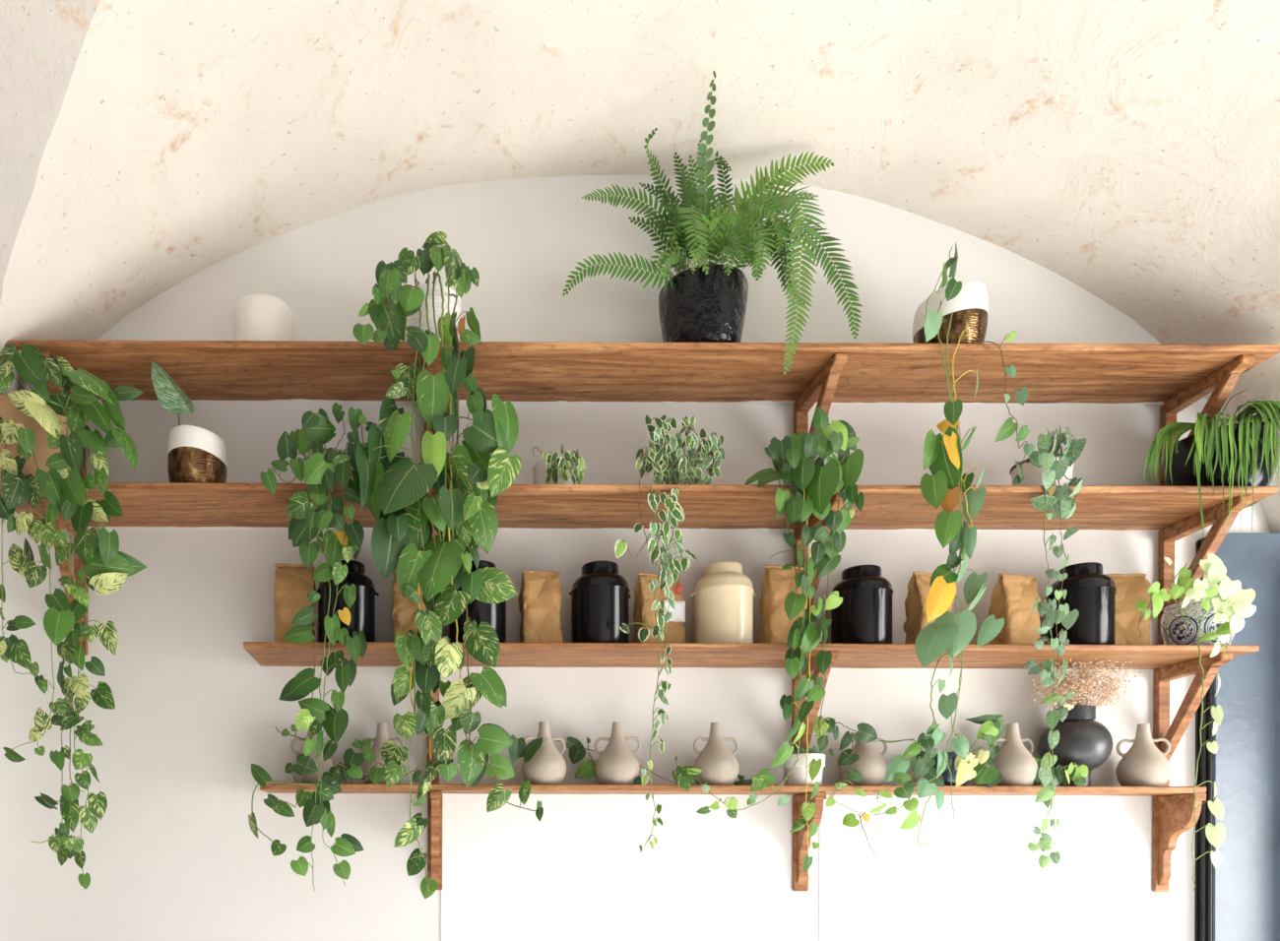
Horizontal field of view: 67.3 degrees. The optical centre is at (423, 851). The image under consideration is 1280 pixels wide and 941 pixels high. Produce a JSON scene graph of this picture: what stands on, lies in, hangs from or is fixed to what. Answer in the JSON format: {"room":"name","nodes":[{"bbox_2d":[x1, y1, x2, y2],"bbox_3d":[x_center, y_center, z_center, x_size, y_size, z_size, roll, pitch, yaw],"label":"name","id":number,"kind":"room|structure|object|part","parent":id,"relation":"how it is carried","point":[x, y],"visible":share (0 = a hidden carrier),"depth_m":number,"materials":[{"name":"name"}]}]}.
{"room":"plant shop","nodes":[
{"label":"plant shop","id":0,"kind":"room"},
{"bbox_2d":[0,0,102,303],"bbox_3d":[-1.803,-1.500,1.530,4.373,1.234,2.740,0,0,0],"label":"wall","id":1,"kind":"structure","parent":0,"point":[41,41],"depth_m":2.12,"materials":[{"name":"paint"}]},
{"bbox_2d":[0,175,1270,940],"bbox_3d":[0.602,-0.498,2.960,9.600,4.000,0.120,0,0,0],"label":"wall","id":2,"kind":"structure","parent":0,"point":[174,854],"depth_m":2.90,"materials":[{"name":"white paint"}]},
{"bbox_2d":[441,793,791,940],"bbox_3d":[0.601,0.211,2.903,1.093,0.782,0.014,0,0,0],"label":"trim","id":3,"kind":"structure","parent":2,"relation":"attached to","point":[580,872],"depth_m":2.90,"materials":[{"name":"white paint"}]},
{"bbox_2d":[0,482,1278,655],"bbox_3d":[0.585,-0.811,2.745,3.605,0.431,0.312,0,0,0],"label":"wall shelf","id":4,"kind":"object","parent":2,"relation":"attached to","point":[1174,512],"visible":0.72,"depth_m":2.73,"materials":[{"name":"brown wood"}]},
{"bbox_3d":[-1.065,-0.993,2.743,0.035,0.040,0.270,0,0,0],"label":"bracket arm","id":5,"kind":"part","parent":4,"relation":"part of","materials":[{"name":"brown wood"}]},
{"bbox_2d":[0,343,146,890],"bbox_3d":[-1.048,-0.658,2.619,0.588,1.532,0.325,0,0,38],"label":"pothos","id":6,"kind":"object","parent":4,"relation":"on","point":[43,434],"visible":1,"depth_m":2.54,"materials":[{"name":"plant"}]},
{"bbox_2d":[0,393,70,482],"bbox_3d":[-1.156,-1.165,2.750,0.254,0.264,0.254,0,0,0],"label":"pot","id":7,"kind":"object","parent":6,"relation":"on","point":[41,450],"depth_m":2.65,"materials":[{"name":"ceramic"}]},
{"bbox_2d":[151,361,227,483],"bbox_3d":[-0.660,-1.214,2.680,0.167,0.363,0.189,0,0,28],"label":"potted plant","id":8,"kind":"object","parent":4,"relation":"on","point":[195,454],"visible":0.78,"depth_m":2.63,"materials":[{"name":"ceramic"}]},
{"bbox_2d":[167,425,227,483],"bbox_3d":[-0.655,-1.118,2.690,0.167,0.172,0.167,0,0,0],"label":"pot","id":9,"kind":"object","parent":8,"relation":"on","point":[195,454],"depth_m":2.62,"materials":[{"name":"brown metal"}]},
{"bbox_2d":[248,402,384,891],"bbox_3d":[-0.295,-0.580,2.657,0.421,1.379,0.323,0,0,0],"label":"pothos","id":10,"kind":"object","parent":4,"relation":"on","point":[324,468],"visible":0.94,"depth_m":2.56,"materials":[{"name":"green plant"}]},
{"bbox_2d":[304,448,353,483],"bbox_3d":[-0.276,-1.096,2.740,0.150,0.130,0.150,0,0,0],"label":"pot","id":11,"kind":"object","parent":10,"relation":"on","point":[310,453],"depth_m":2.68,"materials":[{"name":"grey concrete"}]},
{"bbox_3d":[0.034,-0.990,2.743,0.035,0.040,0.270,0,0,0],"label":"bracket arm","id":12,"kind":"part","parent":4,"relation":"part of","materials":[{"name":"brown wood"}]},
{"bbox_2d":[532,443,585,484],"bbox_3d":[0.391,-1.100,2.723,0.157,0.143,0.197,0,0,0],"label":"ivy","id":13,"kind":"object","parent":4,"relation":"on","point":[552,469],"visible":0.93,"depth_m":2.65,"materials":[{"name":"green plant"}]},
{"bbox_2d":[532,456,576,484],"bbox_3d":[0.397,-1.084,2.750,0.144,0.112,0.144,0,0,0],"label":"pot","id":14,"kind":"object","parent":13,"relation":"on","point":[542,476],"depth_m":2.69,"materials":[{"name":"white ceramic"}]},
{"bbox_2d":[614,414,725,852],"bbox_3d":[0.715,-0.630,2.639,0.219,1.268,0.353,0,0,42],"label":"hanging plant","id":15,"kind":"object","parent":4,"relation":"on","point":[672,464],"visible":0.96,"depth_m":2.58,"materials":[{"name":"green plant"}]},
{"bbox_2d":[656,454,703,484],"bbox_3d":[0.758,-1.087,2.745,0.140,0.120,0.140,0,0,0],"label":"pot","id":16,"kind":"object","parent":15,"relation":"on","point":[675,466],"depth_m":2.68,"materials":[{"name":"grey concrete"}]},
{"bbox_2d":[678,406,864,886],"bbox_3d":[0.984,-0.556,2.637,0.472,1.301,0.337,0,0,0],"label":"pothos","id":17,"kind":"object","parent":4,"relation":"on","point":[814,474],"visible":1,"depth_m":2.54,"materials":[{"name":"green plant"}]},
{"bbox_2d":[789,454,831,466],"bbox_3d":[1.148,-1.093,2.745,0.124,0.135,0.124,0,0,0],"label":"pot","id":18,"kind":"object","parent":17,"relation":"on","point":[825,461],"depth_m":2.69,"materials":[{"name":"grey concrete"}]},
{"bbox_3d":[1.176,-0.986,2.743,0.035,0.040,0.270,0,0,0],"label":"bracket arm","id":19,"kind":"part","parent":4,"relation":"part of","materials":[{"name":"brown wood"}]},
{"bbox_2d":[1011,456,1074,485],"bbox_3d":[1.833,-1.081,2.750,0.156,0.115,0.156,0,0,0],"label":"pot","id":20,"kind":"object","parent":4,"relation":"on","point":[1033,475],"depth_m":2.70,"materials":[{"name":"white ceramic"}]},
{"bbox_2d":[1009,424,1086,886],"bbox_3d":[1.789,-0.553,2.666,0.177,1.298,0.351,0,0,29],"label":"vine","id":21,"kind":"object","parent":4,"relation":"on","point":[1052,470],"visible":0.97,"depth_m":2.58,"materials":[{"name":"green plant"}]},
{"bbox_3d":[2.315,-0.982,2.743,0.035,0.040,0.270,0,0,0],"label":"bracket arm","id":22,"kind":"part","parent":4,"relation":"part of","materials":[{"name":"brown wood"}]},
{"bbox_2d":[1144,388,1279,537],"bbox_3d":[2.318,-1.086,2.670,0.435,0.484,0.321,0,0,-43],"label":"spider plant","id":23,"kind":"object","parent":4,"relation":"on","point":[1247,453],"visible":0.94,"depth_m":2.62,"materials":[{"name":"green plant"}]},
{"bbox_3d":[2.361,-1.117,2.745,0.270,0.190,0.270,0,0,0],"label":"pot","id":24,"kind":"part","parent":23,"relation":"part of","materials":[{"name":"black ceramic"}]},
{"bbox_2d":[3,340,1279,486],"bbox_3d":[0.567,-1.227,2.745,3.665,0.394,0.313,0,0,0],"label":"wall shelf","id":25,"kind":"object","parent":2,"relation":"attached to","point":[1172,377],"visible":0.72,"depth_m":2.71,"materials":[{"name":"brown wood"}]},
{"bbox_3d":[-1.071,-1.390,2.743,0.035,0.040,0.270,0,0,0],"label":"bracket arm","id":26,"kind":"part","parent":25,"relation":"part of","materials":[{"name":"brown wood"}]},
{"bbox_2d":[233,294,294,340],"bbox_3d":[-0.474,-1.528,2.760,0.177,0.198,0.177,0,0,0],"label":"jar","id":27,"kind":"object","parent":25,"relation":"on","point":[257,317],"visible":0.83,"depth_m":2.68,"materials":[{"name":"ceramic"}]},
{"bbox_3d":[0.025,-1.386,2.743,0.035,0.040,0.270,0,0,0],"label":"bracket arm","id":28,"kind":"part","parent":25,"relation":"part of","materials":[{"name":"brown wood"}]},
{"bbox_2d":[344,231,546,899],"bbox_3d":[0.063,-0.796,2.635,0.598,1.854,0.393,0,0,3],"label":"pothos","id":29,"kind":"object","parent":25,"relation":"on","point":[425,315],"visible":0.99,"depth_m":2.50,"materials":[{"name":"green plant"}]},
{"bbox_2d":[399,283,461,341],"bbox_3d":[0.018,-1.524,2.740,0.188,0.195,0.188,0,0,0],"label":"pot","id":30,"kind":"object","parent":29,"relation":"on","point":[413,320],"depth_m":2.65,"materials":[{"name":"white ceramic"}]},
{"bbox_2d":[562,70,862,374],"bbox_3d":[0.799,-1.705,2.656,0.824,0.794,0.364,0,0,0],"label":"potted fern","id":31,"kind":"object","parent":25,"relation":"on","point":[707,302],"visible":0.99,"depth_m":2.61,"materials":[{"name":"green plant"}]},
{"bbox_2d":[658,263,748,342],"bbox_3d":[0.817,-1.540,2.712,0.251,0.208,0.251,0,0,0],"label":"pot","id":32,"kind":"object","parent":31,"relation":"on","point":[698,306],"depth_m":2.61,"materials":[{"name":"black ceramic"}]},
{"bbox_3d":[1.176,-1.382,2.743,0.035,0.040,0.270,0,0,0],"label":"bracket arm","id":33,"kind":"part","parent":25,"relation":"part of","materials":[{"name":"brown wood"}]},
{"bbox_2d":[825,242,1033,858],"bbox_3d":[1.390,-0.842,2.644,0.577,1.724,0.292,0,0,0],"label":"philodendron","id":34,"kind":"object","parent":25,"relation":"on","point":[957,313],"visible":0.99,"depth_m":2.55,"materials":[{"name":"green plant"}]},
{"bbox_2d":[912,280,988,343],"bbox_3d":[1.530,-1.521,2.695,0.191,0.199,0.191,0,0,0],"label":"pot","id":35,"kind":"object","parent":25,"relation":"on","point":[964,316],"depth_m":2.61,"materials":[{"name":"brown metal"}]},
{"bbox_3d":[2.321,-1.379,2.743,0.035,0.040,0.270,0,0,0],"label":"bracket arm","id":36,"kind":"part","parent":25,"relation":"part of","materials":[{"name":"brown wood"}]},
{"bbox_2d":[259,783,1206,893],"bbox_3d":[0.919,-0.037,2.819,2.804,0.320,0.161,0,0,0],"label":"wall shelf","id":37,"kind":"object","parent":2,"relation":"attached to","point":[1173,806],"visible":0.8,"depth_m":2.78,"materials":[{"name":"brown wood"}]},
{"bbox_2d":[290,729,334,783],"bbox_3d":[-0.339,-0.298,2.850,0.133,0.192,0.133,0,0,17],"label":"vase","id":38,"kind":"object","parent":37,"relation":"on","point":[325,766],"visible":0.39,"depth_m":2.80,"materials":[{"name":"beige ceramic"}]},
{"bbox_3d":[-0.383,-0.324,2.845,0.049,0.055,0.010,0,0,-6],"label":"handle","id":39,"kind":"part","parent":38,"relation":"part of","materials":[{"name":"beige ceramic"}]},
{"bbox_2d":[360,722,404,783],"bbox_3d":[-0.127,-0.297,2.850,0.140,0.192,0.133,0,0,11],"label":"vase","id":40,"kind":"object","parent":37,"relation":"on","point":[382,736],"visible":0.39,"depth_m":2.82,"materials":[{"name":"beige ceramic"}]},
{"bbox_3d":[-0.171,-0.323,2.859,0.049,0.055,0.010,0,0,11],"label":"handle","id":41,"kind":"part","parent":40,"relation":"part of","materials":[{"name":"beige ceramic"}]},
{"bbox_3d":[-0.082,-0.323,2.841,0.049,0.055,0.010,0,0,11],"label":"handle","id":42,"kind":"part","parent":40,"relation":"part of","materials":[{"name":"beige ceramic"}]},
{"bbox_2d":[521,721,566,784],"bbox_3d":[0.366,-0.296,2.810,0.133,0.192,0.133,0,0,16],"label":"vase","id":43,"kind":"object","parent":37,"relation":"on","point":[547,766],"visible":0.75,"depth_m":2.77,"materials":[{"name":"beige ceramic"}]},
{"bbox_3d":[0.322,-0.321,2.799,0.049,0.055,0.010,0,0,-14],"label":"handle","id":44,"kind":"part","parent":43,"relation":"part of","materials":[{"name":"beige ceramic"}]},
{"bbox_3d":[0.410,-0.321,2.821,0.049,0.055,0.010,0,0,-14],"label":"handle","id":45,"kind":"part","parent":43,"relation":"part of","materials":[{"name":"beige ceramic"}]},
{"bbox_2d":[593,721,640,784],"bbox_3d":[0.588,-0.295,2.810,0.140,0.192,0.133,0,0,11],"label":"vase","id":46,"kind":"object","parent":37,"relation":"on","point":[616,764],"visible":0.93,"depth_m":2.77,"materials":[{"name":"beige ceramic"}]},
{"bbox_3d":[0.544,-0.321,2.819,0.049,0.055,0.010,0,0,11],"label":"handle","id":47,"kind":"part","parent":46,"relation":"part of","materials":[{"name":"beige ceramic"}]},
{"bbox_3d":[0.632,-0.320,2.801,0.049,0.055,0.010,0,0,11],"label":"handle","id":48,"kind":"part","parent":46,"relation":"part of","materials":[{"name":"beige ceramic"}]},
{"bbox_2d":[556,736,753,790],"bbox_3d":[0.735,-0.264,2.783,0.665,0.175,0.134,0,0,8],"label":"pothos cutting","id":49,"kind":"object","parent":37,"relation":"on","point":[577,752],"visible":0.85,"depth_m":2.82,"materials":[{"name":"green plant"}]},
{"bbox_2d":[693,721,739,784],"bbox_3d":[0.886,-0.294,2.810,0.133,0.192,0.133,0,0,20],"label":"vase","id":50,"kind":"object","parent":37,"relation":"on","point":[719,765],"visible":0.88,"depth_m":2.77,"materials":[{"name":"beige ceramic"}]},
{"bbox_3d":[0.841,-0.320,2.808,0.049,0.055,0.010,0,0,-3],"label":"handle","id":51,"kind":"part","parent":50,"relation":"part of","materials":[{"name":"beige ceramic"}]},
{"bbox_3d":[0.931,-0.319,2.812,0.049,0.055,0.010,0,0,-3],"label":"handle","id":52,"kind":"part","parent":50,"relation":"part of","materials":[{"name":"beige ceramic"}]},
{"bbox_2d":[784,745,825,785],"bbox_3d":[1.152,-0.258,2.800,0.113,0.122,0.113,0,0,0],"label":"potted succulent","id":53,"kind":"object","parent":37,"relation":"on","point":[798,777],"visible":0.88,"depth_m":2.76,"materials":[{"name":"white ceramic"}]},
{"bbox_2d":[839,723,888,785],"bbox_3d":[1.345,-0.292,2.830,0.140,0.192,0.133,0,0,3],"label":"vase","id":54,"kind":"object","parent":37,"relation":"on","point":[871,764],"visible":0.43,"depth_m":2.78,"materials":[{"name":"beige ceramic"}]},
{"bbox_2d":[815,717,914,796],"bbox_3d":[1.299,-0.281,2.741,0.269,0.242,0.093,0,0,0],"label":"pothos cutting","id":55,"kind":"object","parent":54,"relation":"hanging from","point":[865,734],"visible":0.77,"depth_m":2.76,"materials":[{"name":"green plant"}]},
{"bbox_3d":[1.390,-0.318,2.828,0.049,0.055,0.010,0,0,3],"label":"handle","id":56,"kind":"part","parent":54,"relation":"part of","materials":[{"name":"beige ceramic"}]},
{"bbox_2d":[932,752,974,785],"bbox_3d":[1.587,-0.244,2.800,0.132,0.098,0.132,0,0,0],"label":"pot","id":57,"kind":"object","parent":37,"relation":"on","point":[944,779],"depth_m":2.75,"materials":[{"name":"blue ceramic"}]},
{"bbox_2d":[909,714,1005,788],"bbox_3d":[1.585,-0.297,2.749,0.198,0.221,0.240,0,0,43],"label":"philodendron","id":58,"kind":"object","parent":37,"relation":"on","point":[991,730],"visible":0.73,"depth_m":2.73,"materials":[{"name":"green plant"}]},
{"bbox_2d":[992,722,1038,785],"bbox_3d":[1.784,-0.291,2.810,0.133,0.192,0.133,0,0,17],"label":"vase","id":59,"kind":"object","parent":37,"relation":"on","point":[1016,765],"visible":0.7,"depth_m":2.77,"materials":[{"name":"beige ceramic"}]},
{"bbox_3d":[1.739,-0.317,2.805,0.049,0.055,0.010,0,0,-6],"label":"handle","id":60,"kind":"part","parent":59,"relation":"part of","materials":[{"name":"beige ceramic"}]},
{"bbox_3d":[1.829,-0.316,2.814,0.049,0.055,0.010,0,0,-6],"label":"handle","id":61,"kind":"part","parent":59,"relation":"part of","materials":[{"name":"beige ceramic"}]},
{"bbox_2d":[1031,756,1087,786],"bbox_3d":[1.878,-0.237,2.753,0.157,0.097,0.062,0,0,35],"label":"pothos cutting","id":62,"kind":"object","parent":37,"relation":"on","point":[1078,775],"visible":0.75,"depth_m":2.73,"materials":[{"name":"green plant"}]},
{"bbox_2d":[1037,704,1112,786],"bbox_3d":[1.974,-0.315,2.810,0.186,0.241,0.186,0,0,0],"label":"vase","id":63,"kind":"object","parent":37,"relation":"on","point":[1083,740],"visible":0.63,"depth_m":2.75,"materials":[{"name":"grey ceramic"}]},
{"bbox_2d":[1019,658,1141,712],"bbox_3d":[1.975,-0.515,2.801,0.318,0.242,0.198,0,0,12],"label":"bunch","id":64,"kind":"object","parent":63,"relation":"in","point":[1080,685],"visible":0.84,"depth_m":2.78,"materials":[{"name":"beige plant"}]},
{"bbox_2d":[1115,723,1171,786],"bbox_3d":[2.181,-0.290,2.810,0.140,0.192,0.133,0,0,17],"label":"vase","id":65,"kind":"object","parent":37,"relation":"on","point":[1143,764],"visible":0.94,"depth_m":2.78,"materials":[{"name":"beige ceramic"}]},
{"bbox_3d":[2.138,-0.315,2.823,0.049,0.055,0.010,0,0,17],"label":"handle","id":66,"kind":"part","parent":65,"relation":"part of","materials":[{"name":"beige ceramic"}]},
{"bbox_3d":[2.224,-0.315,2.797,0.049,0.055,0.010,0,0,17],"label":"handle","id":67,"kind":"part","parent":65,"relation":"part of","materials":[{"name":"beige ceramic"}]},
{"bbox_2d":[243,641,1259,786],"bbox_3d":[0.930,-0.396,2.767,2.886,0.392,0.266,0,0,0],"label":"wall shelf","id":68,"kind":"object","parent":2,"relation":"attached to","point":[1169,663],"visible":0.59,"depth_m":2.74,"materials":[{"name":"brown wood"}]},
{"bbox_2d":[273,564,316,641],"bbox_3d":[-0.384,-0.726,2.767,0.125,0.259,0.086,0,0,-3],"label":"kraft bag","id":69,"kind":"object","parent":68,"relation":"on","point":[292,583],"visible":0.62,"depth_m":2.73,"materials":[{"name":"paper"}]},
{"bbox_2d":[316,560,379,641],"bbox_3d":[-0.229,-0.726,2.765,0.173,0.258,0.173,0,0,39],"label":"tea canister","id":70,"kind":"object","parent":68,"relation":"on","point":[362,611],"visible":0.58,"depth_m":2.70,"materials":[{"name":"black ceramic"}]},
{"bbox_3d":[-0.228,-0.838,2.765,0.109,0.034,0.109,0,0,-6],"label":"lid","id":71,"kind":"part","parent":70,"relation":"part of","materials":[{"name":"black ceramic"}]},
{"bbox_2d":[391,569,426,642],"bbox_3d":[-0.040,-0.724,2.765,0.112,0.257,0.085,0,0,0],"label":"kraft bag","id":72,"kind":"object","parent":68,"relation":"on","point":[404,610],"visible":0.35,"depth_m":2.73,"materials":[{"name":"paper"}]},
{"bbox_2d":[448,560,506,642],"bbox_3d":[0.162,-0.724,2.765,0.173,0.258,0.173,0,0,8],"label":"tea canister","id":73,"kind":"object","parent":68,"relation":"on","point":[494,614],"visible":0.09,"depth_m":2.70,"materials":[{"name":"black ceramic"}]},
{"bbox_3d":[0.162,-0.836,2.765,0.109,0.034,0.109,0,0,-23],"label":"lid","id":74,"kind":"part","parent":73,"relation":"part of","materials":[{"name":"black ceramic"}]},
{"bbox_2d":[517,570,563,642],"bbox_3d":[0.350,-0.715,2.764,0.126,0.241,0.085,0,0,-5],"label":"kraft bag","id":75,"kind":"object","parent":68,"relation":"on","point":[540,599],"visible":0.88,"depth_m":2.73,"materials":[{"name":"paper"}]},
{"bbox_2d":[569,560,630,642],"bbox_3d":[0.526,-0.723,2.765,0.173,0.258,0.173,0,0,40],"label":"tea canister","id":76,"kind":"object","parent":68,"relation":"on","point":[600,597],"visible":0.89,"depth_m":2.69,"materials":[{"name":"black ceramic"}]},
{"bbox_3d":[0.526,-0.835,2.765,0.109,0.034,0.109,0,0,-11],"label":"lid","id":77,"kind":"part","parent":76,"relation":"part of","materials":[{"name":"black ceramic"}]},
{"bbox_2d":[633,573,685,642],"bbox_3d":[0.700,-0.710,2.767,0.142,0.233,0.086,0,0,-13],"label":"kraft bag","id":78,"kind":"object","parent":68,"relation":"on","point":[643,613],"visible":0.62,"depth_m":2.74,"materials":[{"name":"paper"}]},
{"bbox_2d":[670,584,683,596],"bbox_3d":[0.747,-0.772,2.745,0.051,0.044,0.011,0,0,-13],"label":"print","id":79,"kind":"object","parent":78,"relation":"attached to","point":[676,590],"depth_m":2.75},
{"bbox_2d":[690,561,755,643],"bbox_3d":[0.893,-0.722,2.765,0.173,0.258,0.173,0,0,39],"label":"tea canister","id":80,"kind":"object","parent":68,"relation":"on","point":[723,599],"visible":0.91,"depth_m":2.70,"materials":[{"name":"beige ceramic"}]},
{"bbox_3d":[0.893,-0.834,2.765,0.109,0.034,0.109,0,0,0],"label":"lid","id":81,"kind":"part","parent":80,"relation":"part of","materials":[{"name":"beige ceramic"}]},
{"bbox_2d":[757,565,807,643],"bbox_3d":[1.075,-0.721,2.765,0.134,0.258,0.085,0,0,-9],"label":"kraft bag","id":82,"kind":"object","parent":68,"relation":"on","point":[777,583],"visible":0.59,"depth_m":2.73,"materials":[{"name":"paper"}]},
{"bbox_3d":[1.170,-0.553,2.765,0.035,0.040,0.225,0,0,0],"label":"bracket arm","id":83,"kind":"part","parent":68,"relation":"part of","materials":[{"name":"brown wood"}]},
{"bbox_2d":[831,565,893,643],"bbox_3d":[1.305,-0.716,2.765,0.171,0.250,0.172,0,0,42],"label":"tea canister","id":84,"kind":"object","parent":68,"relation":"on","point":[864,615],"visible":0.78,"depth_m":2.70,"materials":[{"name":"black ceramic"}]},
{"bbox_3d":[1.306,-0.824,2.765,0.108,0.033,0.108,0,0,-17],"label":"lid","id":85,"kind":"part","parent":84,"relation":"part of","materials":[{"name":"black ceramic"}]},
{"bbox_2d":[903,572,952,643],"bbox_3d":[1.507,-0.710,2.764,0.126,0.239,0.085,0,0,-14],"label":"kraft bag","id":86,"kind":"object","parent":68,"relation":"on","point":[919,588],"visible":0.48,"depth_m":2.75,"materials":[{"name":"paper"}]},
{"bbox_2d":[987,574,1041,644],"bbox_3d":[1.764,-0.707,2.764,0.138,0.234,0.086,0,0,-14],"label":"kraft bag","id":87,"kind":"object","parent":68,"relation":"on","point":[1013,597],"visible":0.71,"depth_m":2.73,"materials":[{"name":"paper"}]},
{"bbox_2d":[1044,562,1116,644],"bbox_3d":[1.958,-0.718,2.765,0.173,0.258,0.173,0,0,43],"label":"tea canister","id":88,"kind":"object","parent":68,"relation":"on","point":[1091,592],"visible":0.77,"depth_m":2.69,"materials":[{"name":"black ceramic"}]},
{"bbox_3d":[1.959,-0.830,2.765,0.109,0.034,0.109,0,0,11],"label":"lid","id":89,"kind":"part","parent":88,"relation":"part of","materials":[{"name":"black ceramic"}]},
{"bbox_2d":[1106,573,1151,644],"bbox_3d":[2.084,-0.708,2.767,0.133,0.238,0.088,0,0,6],"label":"kraft bag","id":90,"kind":"object","parent":68,"relation":"on","point":[1130,588],"visible":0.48,"depth_m":2.73,"materials":[{"name":"paper"}]},
{"bbox_2d":[1135,553,1256,891],"bbox_3d":[2.190,-0.363,2.695,0.383,0.948,0.271,0,0,0],"label":"pothos","id":91,"kind":"object","parent":68,"relation":"on","point":[1205,619],"visible":0.96,"depth_m":2.60,"materials":[{"name":"green plant"}]},
{"bbox_3d":[2.300,-0.549,2.765,0.035,0.040,0.225,0,0,0],"label":"bracket arm","id":92,"kind":"part","parent":68,"relation":"part of","materials":[{"name":"brown wood"}]},
{"bbox_2d":[1160,597,1235,644],"bbox_3d":[2.292,-0.658,2.740,0.180,0.141,0.180,0,0,0],"label":"pot","id":93,"kind":"object","parent":68,"relation":"on","point":[1183,629],"depth_m":2.69,"materials":[{"name":"white ceramic"}]},
{"bbox_2d":[819,795,1151,940],"bbox_3d":[1.754,0.215,2.903,1.034,0.782,0.014,0,0,0],"label":"trim","id":94,"kind":"structure","parent":2,"relation":"attached to","point":[978,878],"depth_m":2.90,"materials":[{"name":"white paint"}]},
{"bbox_2d":[1194,532,1279,940],"bbox_3d":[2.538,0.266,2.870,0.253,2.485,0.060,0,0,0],"label":"door","id":95,"kind":"structure","parent":2,"relation":"in","point":[1239,900],"depth_m":2.84,"materials":[{"name":"blue paint"}]},
{"bbox_2d":[0,0,1279,532],"bbox_3d":[0.642,-1.496,1.530,4.064,1.241,2.740,0,0,0],"label":"ceiling","id":96,"kind":"structure","parent":0,"point":[1128,151],"depth_m":2.49,"materials":[{"name":"paint"}]}
]}

